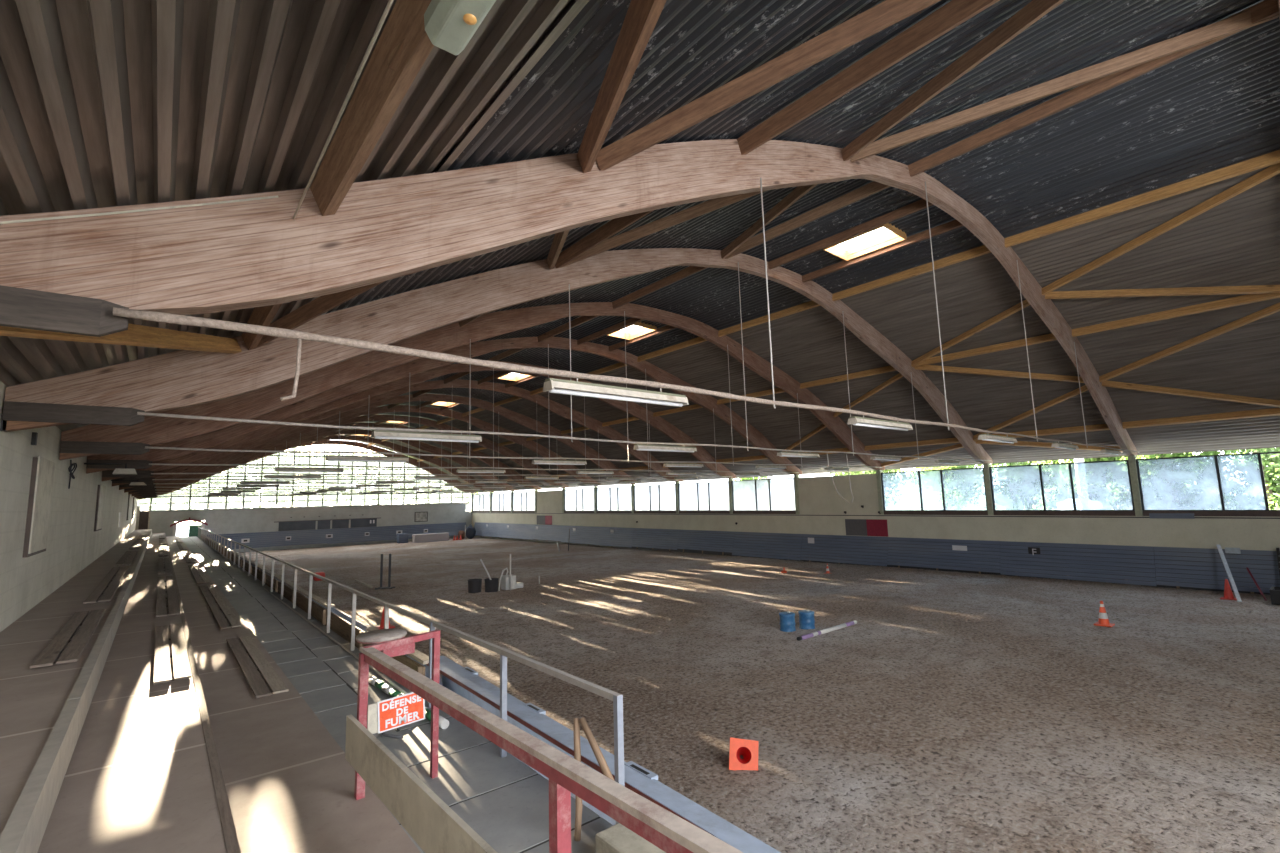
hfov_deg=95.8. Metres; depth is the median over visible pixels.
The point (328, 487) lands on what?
lamp
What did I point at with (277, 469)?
lamp
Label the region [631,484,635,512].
window post
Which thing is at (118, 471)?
lamp
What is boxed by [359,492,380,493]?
lamp
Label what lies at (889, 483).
tree
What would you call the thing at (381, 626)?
traffic cone
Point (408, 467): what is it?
pipe
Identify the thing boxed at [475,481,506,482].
lamp
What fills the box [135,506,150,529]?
door
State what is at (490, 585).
tub
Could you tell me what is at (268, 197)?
conduit
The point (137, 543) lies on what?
bench
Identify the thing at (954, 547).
paper sheet
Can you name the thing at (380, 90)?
beam
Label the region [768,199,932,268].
beam
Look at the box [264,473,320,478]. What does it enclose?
lamp
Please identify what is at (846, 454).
hanging cable
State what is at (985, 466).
window post
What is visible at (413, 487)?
lamp
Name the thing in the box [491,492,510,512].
window
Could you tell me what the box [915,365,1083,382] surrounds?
roof beam
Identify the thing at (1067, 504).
heap
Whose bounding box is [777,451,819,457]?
lamp
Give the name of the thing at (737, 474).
lamp
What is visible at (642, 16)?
roof beam
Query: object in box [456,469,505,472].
lamp
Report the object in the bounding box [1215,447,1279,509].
tree
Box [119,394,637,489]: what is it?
arch
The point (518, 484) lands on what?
lamp
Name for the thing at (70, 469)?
cable coil
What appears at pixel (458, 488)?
lamp
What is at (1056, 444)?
lamp
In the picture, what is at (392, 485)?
pipe
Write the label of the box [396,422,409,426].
beam
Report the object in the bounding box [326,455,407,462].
lamp
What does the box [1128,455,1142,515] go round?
window post
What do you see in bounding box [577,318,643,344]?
beam
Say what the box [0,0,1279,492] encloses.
ceiling
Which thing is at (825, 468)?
lamp
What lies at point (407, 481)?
lamp
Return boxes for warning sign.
[367,692,424,733]
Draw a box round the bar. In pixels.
[1246,568,1266,600]
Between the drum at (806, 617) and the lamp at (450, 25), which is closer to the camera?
the lamp at (450, 25)
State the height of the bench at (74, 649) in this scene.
0.042 m
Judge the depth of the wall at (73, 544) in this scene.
10.25 m
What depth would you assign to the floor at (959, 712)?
10.86 m
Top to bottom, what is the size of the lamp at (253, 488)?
0.199 m
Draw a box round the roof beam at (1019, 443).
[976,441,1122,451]
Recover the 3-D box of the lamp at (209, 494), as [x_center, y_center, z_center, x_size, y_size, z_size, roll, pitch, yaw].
[-31.937,5.205,44.359,1.800,0.199,0.180,4,-9,-39]
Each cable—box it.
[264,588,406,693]
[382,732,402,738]
[827,453,848,502]
[846,454,852,502]
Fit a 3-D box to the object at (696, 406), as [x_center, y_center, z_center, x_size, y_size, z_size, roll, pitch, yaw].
[2.321,-0.945,31.490,0.168,0.244,4.806,4,-9,-39]
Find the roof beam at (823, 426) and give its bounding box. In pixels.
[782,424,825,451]
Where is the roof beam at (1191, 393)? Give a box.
[1102,380,1279,406]
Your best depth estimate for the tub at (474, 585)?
23.83 m
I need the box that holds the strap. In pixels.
[0,415,37,444]
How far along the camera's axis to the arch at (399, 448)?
57.47 m
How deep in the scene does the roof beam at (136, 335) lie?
5.87 m
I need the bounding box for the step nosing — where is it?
[165,534,240,852]
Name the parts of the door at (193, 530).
frame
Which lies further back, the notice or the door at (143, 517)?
the door at (143, 517)
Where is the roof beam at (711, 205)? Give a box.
[560,190,767,267]
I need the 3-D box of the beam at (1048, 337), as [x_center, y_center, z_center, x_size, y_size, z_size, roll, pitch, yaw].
[11.844,-2.621,20.023,0.168,0.244,4.806,4,-9,-39]
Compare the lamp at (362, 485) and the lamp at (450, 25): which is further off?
the lamp at (362, 485)
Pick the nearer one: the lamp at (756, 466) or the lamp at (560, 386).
the lamp at (560, 386)
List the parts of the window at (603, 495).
pane, pane, sill, pane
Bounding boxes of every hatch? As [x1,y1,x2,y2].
[537,515,551,524]
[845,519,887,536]
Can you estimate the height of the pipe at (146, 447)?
5.116 m
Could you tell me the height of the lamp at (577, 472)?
0.199 m
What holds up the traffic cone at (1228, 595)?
on the floor at (959, 712)
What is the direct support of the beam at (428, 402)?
attached to the ceiling
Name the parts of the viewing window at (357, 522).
trim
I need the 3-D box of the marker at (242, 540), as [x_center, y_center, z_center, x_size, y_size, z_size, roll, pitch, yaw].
[-36.106,10.453,52.897,0.620,0.380,0.040,4,-9,-39]
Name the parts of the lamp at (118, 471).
arm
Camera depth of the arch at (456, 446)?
50.78 m
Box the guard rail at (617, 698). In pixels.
[198,527,624,823]
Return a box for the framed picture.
[415,512,427,521]
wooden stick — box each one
[573,717,581,840]
[579,717,614,780]
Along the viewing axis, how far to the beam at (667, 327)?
23.64 m
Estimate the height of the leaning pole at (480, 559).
1.281 m
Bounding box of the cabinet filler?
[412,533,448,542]
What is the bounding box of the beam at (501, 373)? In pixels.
[478,371,509,384]
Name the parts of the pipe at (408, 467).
hanger rod, hanger rod, hanger rod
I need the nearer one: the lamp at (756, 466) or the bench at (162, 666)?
the bench at (162, 666)
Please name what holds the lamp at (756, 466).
hanging from the pipe at (146, 447)
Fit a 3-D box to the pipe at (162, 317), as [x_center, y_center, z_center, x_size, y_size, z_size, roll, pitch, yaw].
[7.571,-2.334,12.867,28.301,5.116,0.078,4,-9,-39]
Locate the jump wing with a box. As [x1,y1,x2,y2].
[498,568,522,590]
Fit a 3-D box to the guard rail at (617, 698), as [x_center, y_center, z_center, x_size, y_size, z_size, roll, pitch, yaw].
[-18.251,5.536,25.788,0.105,0.952,57.160,4,-9,-39]
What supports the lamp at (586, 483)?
hanging from the pipe at (315, 483)
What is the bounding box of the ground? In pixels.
[177,487,1276,526]
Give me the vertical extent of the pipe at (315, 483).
5.116 m
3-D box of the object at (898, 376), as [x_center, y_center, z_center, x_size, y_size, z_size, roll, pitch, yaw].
[9.759,-1.366,24.648,0.152,1.227,5.364,0,-7,-14]
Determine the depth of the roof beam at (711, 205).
11.16 m
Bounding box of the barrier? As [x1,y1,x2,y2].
[426,656,780,852]
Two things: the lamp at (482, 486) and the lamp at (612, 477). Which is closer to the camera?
the lamp at (612, 477)
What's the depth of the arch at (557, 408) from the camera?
31.63 m
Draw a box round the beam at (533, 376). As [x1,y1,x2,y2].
[505,374,538,387]
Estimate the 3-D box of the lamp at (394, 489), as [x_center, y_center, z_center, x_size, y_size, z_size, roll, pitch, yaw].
[-17.494,4.696,43.348,1.800,0.199,0.180,4,-9,-39]
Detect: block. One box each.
[313,572,324,580]
[596,823,665,852]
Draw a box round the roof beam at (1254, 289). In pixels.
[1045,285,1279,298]
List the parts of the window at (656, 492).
pane, pane, sill, pane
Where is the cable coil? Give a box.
[68,460,76,488]
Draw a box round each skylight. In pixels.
[430,402,455,405]
[497,372,531,380]
[606,322,656,339]
[823,223,906,260]
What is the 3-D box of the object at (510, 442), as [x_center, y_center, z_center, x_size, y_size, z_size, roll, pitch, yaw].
[-10.377,1.290,46.780,0.168,0.244,4.806,4,-9,-39]
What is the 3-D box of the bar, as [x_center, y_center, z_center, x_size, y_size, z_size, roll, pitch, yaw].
[19.450,4.967,18.238,0.040,0.882,1.194,-6,-8,30]
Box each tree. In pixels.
[734,476,771,507]
[829,469,911,506]
[907,464,995,505]
[919,465,975,509]
[990,462,1049,509]
[1026,460,1075,507]
[1028,456,1137,509]
[1034,456,1185,509]
[1099,451,1241,509]
[1141,464,1249,509]
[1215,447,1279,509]
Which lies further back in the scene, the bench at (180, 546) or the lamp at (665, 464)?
the bench at (180, 546)
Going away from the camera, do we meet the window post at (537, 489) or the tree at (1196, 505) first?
the tree at (1196, 505)
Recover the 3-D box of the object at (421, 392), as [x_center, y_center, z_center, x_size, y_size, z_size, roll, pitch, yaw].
[-12.054,-2.087,32.800,0.135,0.239,4.806,4,-9,-39]
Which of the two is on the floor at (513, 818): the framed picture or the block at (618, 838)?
the block at (618, 838)
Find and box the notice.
[118,512,120,526]
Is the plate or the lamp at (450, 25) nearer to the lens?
the lamp at (450, 25)
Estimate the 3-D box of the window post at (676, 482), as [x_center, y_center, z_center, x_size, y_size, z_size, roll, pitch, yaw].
[2.668,5.002,40.726,0.260,2.245,0.200,4,-9,-39]
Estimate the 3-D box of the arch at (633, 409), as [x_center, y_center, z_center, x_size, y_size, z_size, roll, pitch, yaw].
[-5.500,-0.224,28.121,30.038,5.720,0.250,4,-9,-39]
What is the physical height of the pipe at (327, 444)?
5.116 m
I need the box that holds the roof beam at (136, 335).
[0,323,241,353]
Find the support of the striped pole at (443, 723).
on the floor at (513, 818)
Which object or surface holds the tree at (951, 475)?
on the ground
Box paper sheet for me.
[952,545,966,550]
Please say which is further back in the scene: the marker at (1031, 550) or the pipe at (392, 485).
the pipe at (392, 485)
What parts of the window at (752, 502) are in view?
pane, pane, sill, pane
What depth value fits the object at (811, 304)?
20.62 m
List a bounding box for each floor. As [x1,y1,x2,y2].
[0,529,150,834]
[180,536,613,852]
[198,546,600,852]
[238,537,1279,852]
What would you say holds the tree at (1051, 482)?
on the ground
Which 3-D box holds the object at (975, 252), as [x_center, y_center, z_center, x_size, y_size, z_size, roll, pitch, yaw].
[7.798,-4.452,16.931,0.147,0.241,4.806,4,-9,-39]
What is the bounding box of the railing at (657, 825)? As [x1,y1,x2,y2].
[354,630,743,852]
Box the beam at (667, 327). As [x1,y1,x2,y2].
[609,325,676,350]
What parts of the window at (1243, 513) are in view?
sill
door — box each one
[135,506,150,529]
[170,517,207,536]
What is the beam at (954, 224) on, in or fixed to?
attached to the arch at (68, 275)
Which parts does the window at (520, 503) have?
pane, sill, pane, pane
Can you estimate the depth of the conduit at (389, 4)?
3.15 m
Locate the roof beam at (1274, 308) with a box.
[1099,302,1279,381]
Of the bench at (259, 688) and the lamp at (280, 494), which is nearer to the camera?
the bench at (259, 688)
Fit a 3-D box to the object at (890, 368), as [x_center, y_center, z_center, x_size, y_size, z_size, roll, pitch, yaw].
[8.669,-2.062,23.845,0.168,0.244,4.806,4,-9,-39]
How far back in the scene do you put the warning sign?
4.57 m
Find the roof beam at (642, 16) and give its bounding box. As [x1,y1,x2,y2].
[577,0,666,172]
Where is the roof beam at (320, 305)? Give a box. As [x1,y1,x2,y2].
[256,281,383,347]
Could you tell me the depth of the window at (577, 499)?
50.33 m
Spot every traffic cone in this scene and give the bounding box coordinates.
[375,608,394,628]
[729,737,758,770]
[1094,601,1114,626]
[1220,579,1236,599]
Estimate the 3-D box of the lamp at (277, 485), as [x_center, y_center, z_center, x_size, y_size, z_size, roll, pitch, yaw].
[-19.216,2.959,29.091,1.800,0.199,0.180,4,-9,-39]
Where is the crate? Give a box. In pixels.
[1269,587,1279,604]
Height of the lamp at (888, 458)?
0.199 m
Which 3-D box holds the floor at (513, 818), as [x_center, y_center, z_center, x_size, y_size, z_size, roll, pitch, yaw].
[-17.509,5.802,24.023,1.200,0.070,70.860,4,-9,-39]
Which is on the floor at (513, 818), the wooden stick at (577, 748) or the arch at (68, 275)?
the wooden stick at (577, 748)
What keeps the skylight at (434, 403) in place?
attached to the ceiling
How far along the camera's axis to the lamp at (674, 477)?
34.12 m
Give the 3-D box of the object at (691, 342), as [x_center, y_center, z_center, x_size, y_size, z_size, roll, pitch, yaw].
[1.450,-3.335,24.576,0.147,0.241,4.806,4,-9,-39]
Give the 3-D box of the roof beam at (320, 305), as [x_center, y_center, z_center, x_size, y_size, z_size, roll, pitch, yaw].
[-3.215,-2.029,7.431,5.414,1.409,0.156,-5,-8,24]
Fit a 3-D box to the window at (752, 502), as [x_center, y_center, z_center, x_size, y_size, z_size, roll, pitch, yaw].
[7.439,4.237,34.989,0.160,2.100,4.810,4,-9,-39]
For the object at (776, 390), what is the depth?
27.52 m
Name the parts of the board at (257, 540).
board panel, board panel, board panel, board panel, board panel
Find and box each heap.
[458,531,464,538]
[466,524,475,538]
[1057,499,1102,509]
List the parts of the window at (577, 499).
pane, sill, pane, pane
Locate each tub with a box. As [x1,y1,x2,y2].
[468,579,481,592]
[484,578,498,591]
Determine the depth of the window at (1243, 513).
19.82 m
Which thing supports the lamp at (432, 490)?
hanging from the pipe at (355, 429)
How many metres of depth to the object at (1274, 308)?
16.83 m
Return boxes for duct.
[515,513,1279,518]
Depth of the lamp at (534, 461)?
17.12 m
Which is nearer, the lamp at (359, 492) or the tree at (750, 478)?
the lamp at (359, 492)
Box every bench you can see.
[30,609,104,667]
[83,566,128,603]
[115,550,137,565]
[129,540,143,549]
[136,534,146,539]
[153,623,191,684]
[156,576,179,616]
[158,546,167,556]
[158,558,171,574]
[159,539,165,544]
[177,544,187,549]
[181,551,195,562]
[188,565,210,583]
[199,585,241,628]
[226,636,288,697]
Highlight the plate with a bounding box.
[1225,547,1240,553]
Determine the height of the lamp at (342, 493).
0.199 m
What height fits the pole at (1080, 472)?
7.450 m
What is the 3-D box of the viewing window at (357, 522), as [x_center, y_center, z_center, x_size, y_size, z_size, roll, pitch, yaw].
[-30.968,9.755,57.755,9.600,0.920,0.088,4,-9,-39]
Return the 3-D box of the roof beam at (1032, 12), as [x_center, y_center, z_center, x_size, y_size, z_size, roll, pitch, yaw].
[4.199,-4.649,7.280,0.141,1.015,5.626,0,-7,-14]
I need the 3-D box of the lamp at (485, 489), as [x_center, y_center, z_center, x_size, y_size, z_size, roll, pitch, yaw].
[-13.417,5.814,53.110,1.800,0.199,0.180,4,-9,-39]
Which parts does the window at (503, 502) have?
pane, sill, pane, pane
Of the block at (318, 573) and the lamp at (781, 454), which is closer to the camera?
the lamp at (781, 454)
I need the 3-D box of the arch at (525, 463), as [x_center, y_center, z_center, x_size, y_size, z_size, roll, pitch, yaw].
[-18.198,2.011,43.411,30.038,5.720,0.250,4,-9,-39]
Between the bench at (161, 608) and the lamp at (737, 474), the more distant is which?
the lamp at (737, 474)
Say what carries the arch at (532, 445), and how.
on the window post at (595, 487)
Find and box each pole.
[354,579,372,587]
[368,676,448,728]
[480,559,491,579]
[510,554,510,589]
[797,620,856,640]
[1074,459,1089,509]
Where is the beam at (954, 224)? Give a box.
[802,219,963,281]
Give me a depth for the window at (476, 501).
65.67 m
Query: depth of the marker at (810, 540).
31.90 m
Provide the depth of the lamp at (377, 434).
9.70 m
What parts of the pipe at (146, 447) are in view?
hanger rod, hanger rod, hanger rod, hanger rod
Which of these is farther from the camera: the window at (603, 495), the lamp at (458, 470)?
the window at (603, 495)
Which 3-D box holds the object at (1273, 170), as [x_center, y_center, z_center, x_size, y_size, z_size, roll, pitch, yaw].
[12.140,-4.534,13.857,0.132,0.892,5.622,0,-7,-14]
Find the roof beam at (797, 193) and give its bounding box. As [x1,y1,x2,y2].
[721,184,816,258]
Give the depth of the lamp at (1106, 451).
18.67 m
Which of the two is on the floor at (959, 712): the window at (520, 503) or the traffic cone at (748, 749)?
the traffic cone at (748, 749)
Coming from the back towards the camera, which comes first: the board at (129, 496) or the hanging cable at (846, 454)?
the board at (129, 496)
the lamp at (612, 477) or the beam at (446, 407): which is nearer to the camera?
the lamp at (612, 477)
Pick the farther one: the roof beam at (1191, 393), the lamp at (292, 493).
the lamp at (292, 493)
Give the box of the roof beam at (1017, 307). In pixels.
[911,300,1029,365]
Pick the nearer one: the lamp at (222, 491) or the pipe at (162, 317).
the pipe at (162, 317)
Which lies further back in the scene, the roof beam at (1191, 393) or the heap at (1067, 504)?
the heap at (1067, 504)
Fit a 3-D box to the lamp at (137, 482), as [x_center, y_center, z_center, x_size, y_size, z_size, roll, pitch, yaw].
[-19.343,2.121,21.887,1.030,0.200,0.500,4,-9,-39]
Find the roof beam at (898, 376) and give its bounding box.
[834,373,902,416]
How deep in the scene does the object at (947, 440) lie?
26.75 m
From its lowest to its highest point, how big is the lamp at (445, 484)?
0.199 m
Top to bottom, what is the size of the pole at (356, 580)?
0.124 m
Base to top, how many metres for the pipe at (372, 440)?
5.116 m
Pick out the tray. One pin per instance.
(1151, 515)
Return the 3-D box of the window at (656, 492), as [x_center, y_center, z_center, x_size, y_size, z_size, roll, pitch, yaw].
[1.090,5.354,42.634,0.160,2.100,4.810,4,-9,-39]
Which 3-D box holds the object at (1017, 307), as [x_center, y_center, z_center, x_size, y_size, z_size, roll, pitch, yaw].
[10.900,-3.055,19.303,0.140,0.928,5.352,0,-7,-14]
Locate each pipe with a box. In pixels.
[113,178,1138,452]
[137,262,991,460]
[145,311,881,467]
[149,344,798,472]
[151,368,729,476]
[153,415,653,480]
[154,425,617,484]
[155,429,536,492]
[156,410,522,487]
[156,444,484,495]
[174,433,472,493]
[208,440,563,489]
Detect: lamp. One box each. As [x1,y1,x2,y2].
[84,463,136,474]
[111,480,145,484]
[202,495,227,496]
[209,494,237,495]
[210,492,240,494]
[221,490,254,492]
[222,487,260,489]
[236,484,278,486]
[240,480,289,483]
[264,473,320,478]
[275,467,343,471]
[279,494,301,495]
[292,493,316,494]
[300,491,326,492]
[317,489,345,490]
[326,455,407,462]
[328,487,359,488]
[342,493,361,494]
[355,484,389,486]
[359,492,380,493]
[371,427,481,442]
[376,480,414,483]
[388,0,495,70]
[394,489,418,490]
[413,487,439,488]
[415,476,457,478]
[416,491,434,492]
[432,490,452,491]
[444,484,473,485]
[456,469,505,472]
[458,488,479,489]
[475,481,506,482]
[482,486,505,487]
[484,489,502,490]
[518,484,542,485]
[524,476,558,478]
[532,459,586,464]
[543,378,688,406]
[554,480,580,482]
[576,471,613,473]
[578,483,599,484]
[607,476,634,479]
[618,480,640,482]
[633,444,696,452]
[663,463,703,467]
[666,471,695,474]
[674,477,697,478]
[735,473,759,475]
[755,465,786,468]
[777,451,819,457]
[824,467,847,470]
[847,415,912,430]
[870,455,901,460]
[935,460,959,463]
[978,434,1016,443]
[1051,441,1078,449]
[1100,449,1120,454]
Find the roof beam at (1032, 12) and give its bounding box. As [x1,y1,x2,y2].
[841,0,1064,160]
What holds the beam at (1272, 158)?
attached to the arch at (68, 275)
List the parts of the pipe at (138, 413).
hanger rod, hanger rod, hanger rod, hanger rod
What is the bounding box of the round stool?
[356,629,406,643]
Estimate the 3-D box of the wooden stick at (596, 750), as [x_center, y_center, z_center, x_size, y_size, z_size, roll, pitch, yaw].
[-0.205,2.431,3.941,0.573,0.746,0.055,-7,-9,40]
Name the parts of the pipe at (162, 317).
hanger rod, hanger rod, hanger rod, hanger rod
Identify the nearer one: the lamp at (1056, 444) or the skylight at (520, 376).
the lamp at (1056, 444)
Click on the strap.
(34, 434)
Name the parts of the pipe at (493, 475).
hanger rod, hanger rod, hanger rod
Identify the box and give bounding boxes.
[397,533,407,542]
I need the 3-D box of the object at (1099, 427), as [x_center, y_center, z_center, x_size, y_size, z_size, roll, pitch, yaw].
[15.835,0.253,22.917,0.196,0.242,4.806,4,-9,-39]
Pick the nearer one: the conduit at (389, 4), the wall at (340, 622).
the conduit at (389, 4)
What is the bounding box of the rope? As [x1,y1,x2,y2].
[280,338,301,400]
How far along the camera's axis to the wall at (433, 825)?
3.43 m
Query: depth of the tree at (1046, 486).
42.41 m
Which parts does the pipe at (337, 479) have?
hanger rod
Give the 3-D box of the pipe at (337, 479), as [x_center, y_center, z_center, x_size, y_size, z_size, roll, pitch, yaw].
[-8.301,0.460,31.980,28.301,5.116,0.044,4,-9,-39]
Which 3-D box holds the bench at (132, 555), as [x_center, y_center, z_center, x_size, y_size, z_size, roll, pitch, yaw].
[-16.869,4.303,19.051,0.330,0.042,7.310,4,-9,-39]
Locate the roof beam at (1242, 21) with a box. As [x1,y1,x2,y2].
[850,8,1279,161]
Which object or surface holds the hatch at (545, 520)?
attached to the wall at (817, 495)
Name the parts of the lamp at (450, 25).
lamp bulb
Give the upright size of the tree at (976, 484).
6.984 m
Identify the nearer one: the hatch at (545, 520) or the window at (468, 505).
the hatch at (545, 520)
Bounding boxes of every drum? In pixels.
[779,611,795,631]
[798,610,814,629]
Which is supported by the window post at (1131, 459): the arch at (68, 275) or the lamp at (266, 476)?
the arch at (68, 275)
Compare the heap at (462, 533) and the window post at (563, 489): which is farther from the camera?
the heap at (462, 533)
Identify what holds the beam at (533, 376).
attached to the arch at (633, 409)
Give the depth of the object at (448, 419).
44.21 m
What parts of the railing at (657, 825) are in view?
post, post, post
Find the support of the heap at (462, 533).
on the floor at (959, 712)
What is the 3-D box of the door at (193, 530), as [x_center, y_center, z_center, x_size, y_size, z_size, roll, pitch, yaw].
[-39.532,8.913,50.662,2.600,1.880,0.250,4,-9,-39]
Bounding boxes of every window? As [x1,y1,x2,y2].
[137,444,470,511]
[278,518,376,530]
[465,503,470,511]
[472,494,489,512]
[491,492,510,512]
[512,491,534,512]
[564,488,593,512]
[596,486,631,512]
[633,484,675,513]
[678,481,729,513]
[732,477,795,513]
[881,467,987,514]
[989,460,1134,515]
[1136,452,1279,516]
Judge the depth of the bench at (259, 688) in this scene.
7.85 m
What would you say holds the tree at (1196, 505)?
on the ground
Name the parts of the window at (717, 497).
pane, pane, sill, pane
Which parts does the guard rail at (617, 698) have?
post, post, post, post, post, post, post, post, post, post, post, post, post, rail, post, post, post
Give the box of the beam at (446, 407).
[440,403,459,410]
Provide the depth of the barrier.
4.76 m
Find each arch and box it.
[0,139,1137,455]
[2,248,992,463]
[59,302,884,469]
[86,337,801,474]
[102,361,735,480]
[112,379,682,485]
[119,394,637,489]
[124,405,600,492]
[128,415,568,494]
[132,422,540,495]
[134,429,516,497]
[136,435,494,498]
[138,440,475,499]
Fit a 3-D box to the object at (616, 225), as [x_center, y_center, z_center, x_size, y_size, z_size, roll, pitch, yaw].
[-0.218,-3.662,10.158,0.173,0.244,4.806,4,-9,-39]
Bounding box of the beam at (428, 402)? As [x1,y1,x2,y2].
[416,401,435,408]
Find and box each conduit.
[0,196,278,223]
[293,0,393,218]
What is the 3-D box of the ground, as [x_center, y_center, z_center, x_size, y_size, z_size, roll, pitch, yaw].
[-11.456,14.169,99.600,410.000,0.001,350.000,4,-9,-39]
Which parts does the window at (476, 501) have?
pane, frame, sill, pane, pane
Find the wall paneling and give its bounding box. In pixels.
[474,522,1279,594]
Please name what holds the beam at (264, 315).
attached to the arch at (68, 275)
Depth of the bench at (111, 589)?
11.42 m
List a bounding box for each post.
[535,489,537,512]
[562,488,565,512]
[594,486,597,512]
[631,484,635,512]
[675,481,679,513]
[728,478,732,513]
[794,475,799,513]
[876,470,883,514]
[983,464,993,514]
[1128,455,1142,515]
[1216,545,1241,601]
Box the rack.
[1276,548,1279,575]
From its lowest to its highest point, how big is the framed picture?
1.070 m
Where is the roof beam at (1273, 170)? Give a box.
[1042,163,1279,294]
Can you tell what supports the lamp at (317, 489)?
hanging from the pipe at (372, 440)
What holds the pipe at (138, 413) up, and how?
hanging from the arch at (114, 394)
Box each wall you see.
[0,381,137,631]
[149,503,471,552]
[201,534,441,684]
[345,714,496,852]
[472,474,1279,550]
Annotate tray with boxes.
[1149,513,1194,518]
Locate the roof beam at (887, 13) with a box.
[596,0,940,170]
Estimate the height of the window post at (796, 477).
2.245 m
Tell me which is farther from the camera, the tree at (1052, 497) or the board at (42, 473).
the tree at (1052, 497)
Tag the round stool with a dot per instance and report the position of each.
(382, 635)
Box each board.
[22,456,54,557]
[94,484,105,531]
[126,495,130,519]
[132,497,134,518]
[207,522,466,548]
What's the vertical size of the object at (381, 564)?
1.550 m
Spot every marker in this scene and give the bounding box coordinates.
[241,538,249,542]
[808,538,813,542]
[1028,547,1039,557]
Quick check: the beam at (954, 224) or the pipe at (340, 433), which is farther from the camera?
the pipe at (340, 433)
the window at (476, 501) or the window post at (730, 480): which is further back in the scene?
the window at (476, 501)
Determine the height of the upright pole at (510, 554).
1.500 m
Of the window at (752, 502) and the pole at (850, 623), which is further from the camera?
the window at (752, 502)
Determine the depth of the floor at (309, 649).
5.42 m
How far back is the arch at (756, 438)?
20.15 m

